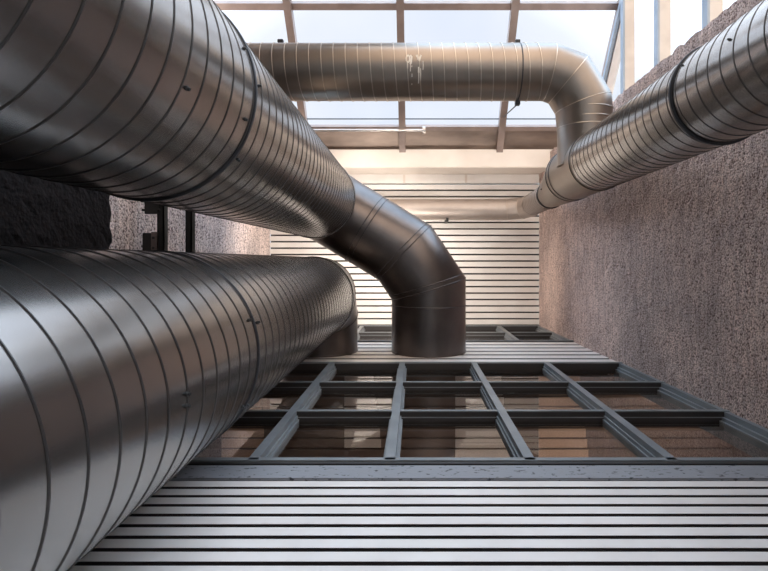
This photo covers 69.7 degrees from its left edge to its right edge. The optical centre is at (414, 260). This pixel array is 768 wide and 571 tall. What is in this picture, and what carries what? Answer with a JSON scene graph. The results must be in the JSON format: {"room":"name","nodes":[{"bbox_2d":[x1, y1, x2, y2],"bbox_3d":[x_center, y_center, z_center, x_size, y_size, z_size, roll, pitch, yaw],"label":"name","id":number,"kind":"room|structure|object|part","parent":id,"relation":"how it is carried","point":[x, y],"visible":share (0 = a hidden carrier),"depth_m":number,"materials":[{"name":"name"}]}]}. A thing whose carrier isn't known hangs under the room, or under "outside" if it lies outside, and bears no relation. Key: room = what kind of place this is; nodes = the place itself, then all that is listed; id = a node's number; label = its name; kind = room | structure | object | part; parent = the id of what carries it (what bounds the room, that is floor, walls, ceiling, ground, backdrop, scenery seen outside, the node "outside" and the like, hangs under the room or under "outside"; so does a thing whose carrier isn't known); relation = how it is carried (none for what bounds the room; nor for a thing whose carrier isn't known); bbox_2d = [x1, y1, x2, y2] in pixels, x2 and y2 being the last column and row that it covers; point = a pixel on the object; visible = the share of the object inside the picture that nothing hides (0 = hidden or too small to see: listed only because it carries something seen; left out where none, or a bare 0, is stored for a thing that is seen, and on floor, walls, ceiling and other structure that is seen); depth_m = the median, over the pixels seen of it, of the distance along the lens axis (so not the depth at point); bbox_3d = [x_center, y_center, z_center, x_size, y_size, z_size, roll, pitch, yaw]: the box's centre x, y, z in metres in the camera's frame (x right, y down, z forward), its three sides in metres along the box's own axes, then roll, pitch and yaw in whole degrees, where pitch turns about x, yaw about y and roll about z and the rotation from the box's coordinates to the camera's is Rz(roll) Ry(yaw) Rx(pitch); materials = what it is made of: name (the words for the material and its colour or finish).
{"room":"building atrium","nodes":[
{"label":"building atrium","id":0,"kind":"room"},
{"bbox_2d":[0,170,111,248],"bbox_3d":[-2.394,-2.225,1.313,0.273,5.626,6.750,0,-90,0],"label":"wall","id":1,"kind":"structure","parent":0,"point":[34,211],"depth_m":3.43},
{"bbox_2d":[109,195,269,254],"bbox_3d":[-2.701,-2.125,4.100,0.312,11.200,6.950,0,-90,0],"label":"wall","id":2,"kind":"structure","parent":0,"point":[128,223],"depth_m":6.08,"materials":[{"name":"grey concrete"}]},
{"bbox_2d":[140,201,167,250],"bbox_3d":[-2.382,-0.280,5.015,0.198,0.130,2.840,0,-90,0],"label":"strut","id":3,"kind":"object","parent":2,"relation":"attached to","point":[158,240],"visible":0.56,"depth_m":5.00,"materials":[{"name":"black metal"}]},
{"bbox_3d":[-2.354,-0.154,4.975,0.054,0.030,0.217,0,-90,0],"label":"plate","id":4,"kind":"part","parent":3,"relation":"part of","materials":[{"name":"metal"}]},
{"bbox_2d":[185,211,194,251],"bbox_3d":[-2.059,-0.280,5.040,0.056,0.080,2.840,0,-90,0],"label":"strut","id":5,"kind":"object","parent":2,"relation":"attached to","point":[189,216],"visible":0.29,"depth_m":5.00,"materials":[{"name":"black metal"}]},
{"bbox_2d":[270,184,539,324],"bbox_3d":[-0.178,-0.055,9.760,4.757,0.120,2.610,0,-90,0],"label":"slatted wall","id":6,"kind":"structure","parent":0,"point":[498,260],"depth_m":9.70,"materials":[{"name":"metal"}]},
{"bbox_2d":[389,188,547,223],"bbox_3d":[-0.228,-0.884,8.709,4.619,1.982,0.448,0,-90,0],"label":"ventilation duct","id":7,"kind":"object","parent":6,"relation":"hanging from","point":[527,206],"visible":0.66,"depth_m":9.12,"materials":[{"name":"metal"}]},
{"bbox_2d":[214,0,618,151],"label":"skylight frame","id":8,"kind":"structure","parent":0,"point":[501,136],"depth_m":8.79,"materials":[{"name":"paint"}]},
{"bbox_2d":[313,127,424,133],"bbox_3d":[-1.134,-2.076,8.781,2.599,0.183,0.120,0,-90,0],"label":"pipe","id":9,"kind":"object","parent":8,"relation":"attached to","point":[423,129],"visible":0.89,"depth_m":8.73,"materials":[{"name":"grey metal"}]},
{"bbox_2d":[247,39,614,167],"bbox_3d":[-0.147,-1.956,7.101,4.761,3.026,1.276,10,-90,0],"label":"ventilation duct","id":10,"kind":"object","parent":8,"relation":"hanging from","point":[567,79],"visible":0.79,"depth_m":5.63,"materials":[{"name":"metal"}]},
{"bbox_3d":[-0.230,-2.142,8.835,6.200,0.106,0.105,0,-90,0],"label":"rail","id":11,"kind":"part","parent":8,"relation":"part of","materials":[{"name":"metal"}]},
{"bbox_2d":[69,481,767,570],"bbox_3d":[-0.029,1.210,0.695,5.057,4.390,0.120,0,-90,0],"label":"wall","id":12,"kind":"structure","parent":0,"point":[184,525],"depth_m":2.41,"materials":[{"name":"metal"}]},
{"bbox_2d":[169,465,767,480],"bbox_3d":[-0.029,1.247,2.990,5.057,0.190,0.206,0,-90,0],"label":"trim","id":13,"kind":"structure","parent":12,"relation":"on","point":[189,472],"depth_m":2.96,"materials":[{"name":"metal"}]},
{"bbox_2d":[289,342,616,373],"bbox_3d":[-0.029,1.210,7.010,5.057,1.620,0.120,0,-90,0],"label":"wall","id":14,"kind":"structure","parent":0,"point":[367,351],"depth_m":6.78,"materials":[{"name":"metal"}]},
{"bbox_2d":[358,325,573,341],"bbox_3d":[-0.060,1.240,8.760,5.020,1.864,0.220,0,-90,0],"label":"window","id":15,"kind":"structure","parent":14,"relation":"in","point":[366,333],"depth_m":8.76,"materials":[{"name":"paint"}]},
{"bbox_3d":[-0.534,1.214,9.220,0.742,0.860,0.008,0,-90,0],"label":"pane","id":16,"kind":"part","parent":15,"relation":"part of","materials":[{"name":"clear glass"}]},
{"bbox_3d":[1.062,1.214,9.220,0.771,0.860,0.008,0,-90,0],"label":"pane","id":17,"kind":"part","parent":15,"relation":"part of","materials":[{"name":"clear glass"}]},
{"bbox_3d":[1.948,1.214,9.220,0.923,0.860,0.008,0,-90,0],"label":"pane","id":18,"kind":"part","parent":15,"relation":"part of","materials":[{"name":"clear glass"}]},
{"bbox_2d":[191,362,767,461],"bbox_3d":[-0.058,1.240,4.645,5.024,3.054,0.220,0,-90,0],"label":"window","id":19,"kind":"structure","parent":14,"relation":"in","point":[684,409],"depth_m":4.16,"materials":[{"name":"paint"}]},
{"bbox_2d":[196,374,751,456],"bbox_3d":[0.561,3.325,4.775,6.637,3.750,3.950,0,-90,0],"label":"window glass","id":20,"kind":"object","parent":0,"point":[236,441],"depth_m":6.55,"materials":[{"name":"brown"}]},
{"bbox_2d":[188,462,767,464],"bbox_3d":[-0.029,1.244,3.105,5.057,0.030,0.212,0,-90,0],"label":"trim","id":21,"kind":"structure","parent":20,"relation":"attached to","point":[190,463],"depth_m":3.09,"materials":[{"name":"grey metal"}]},
{"bbox_2d":[539,0,767,428],"bbox_3d":[2.537,-0.371,4.100,0.708,11.200,3.441,0,-90,0],"label":"wall","id":22,"kind":"structure","parent":0,"point":[662,274],"depth_m":4.89,"materials":[{"name":"grey concrete"}]},
{"bbox_2d":[403,175,466,182],"bbox_3d":[-0.200,-1.450,9.700,2.240,0.020,0.140,0,-90,0],"label":"trim","id":23,"kind":"structure","parent":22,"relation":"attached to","point":[403,175],"depth_m":9.69,"materials":[{"name":"beige paint"}]},
{"bbox_2d":[329,149,552,173],"bbox_3d":[0.172,-1.680,9.400,5.457,0.800,0.300,0,-90,0],"label":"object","id":24,"kind":"structure","parent":22,"relation":"attached to","point":[354,161],"depth_m":9.00,"materials":[{"name":"beige paint"}]},
{"bbox_2d":[349,174,538,183],"bbox_3d":[0.172,-1.450,9.760,5.457,0.120,0.160,0,-90,0],"label":"trim","id":25,"kind":"structure","parent":22,"relation":"on","point":[363,178],"depth_m":9.70,"materials":[{"name":"paint"}]},
{"bbox_2d":[602,0,722,93],"bbox_3d":[2.873,-3.245,4.570,0.195,9.460,4.710,0,-90,0],"label":"window","id":26,"kind":"structure","parent":22,"relation":"in","point":[621,51],"depth_m":7.35,"materials":[{"name":"paint"}]},
{"bbox_3d":[0.121,-2.125,-1.575,5.957,0.150,6.950,0,-90,0],"label":"floor","id":27,"kind":"structure","parent":0,"visible":0},
{"bbox_2d":[0,245,357,570],"bbox_3d":[-1.203,0.572,2.988,0.978,8.976,1.256,0,-90,0],"label":"ventilation duct","id":28,"kind":"object","parent":27,"relation":"on","point":[119,368],"visible":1,"depth_m":1.50,"materials":[{"name":"metal"}]},
{"bbox_2d":[0,0,465,357],"bbox_3d":[-0.349,-0.023,2.988,1.410,8.976,3.150,-38,-90,0],"label":"ventilation duct","id":29,"kind":"object","parent":27,"relation":"on","point":[166,103],"visible":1,"depth_m":2.02,"materials":[{"name":"metal"}]},
{"bbox_2d":[536,0,767,208],"bbox_3d":[1.860,-1.018,3.109,0.627,9.218,0.627,-43,-90,0],"label":"ventilation duct","id":30,"kind":"object","parent":27,"relation":"on","point":[716,96],"visible":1,"depth_m":3.35,"materials":[{"name":"metal"}]}
]}

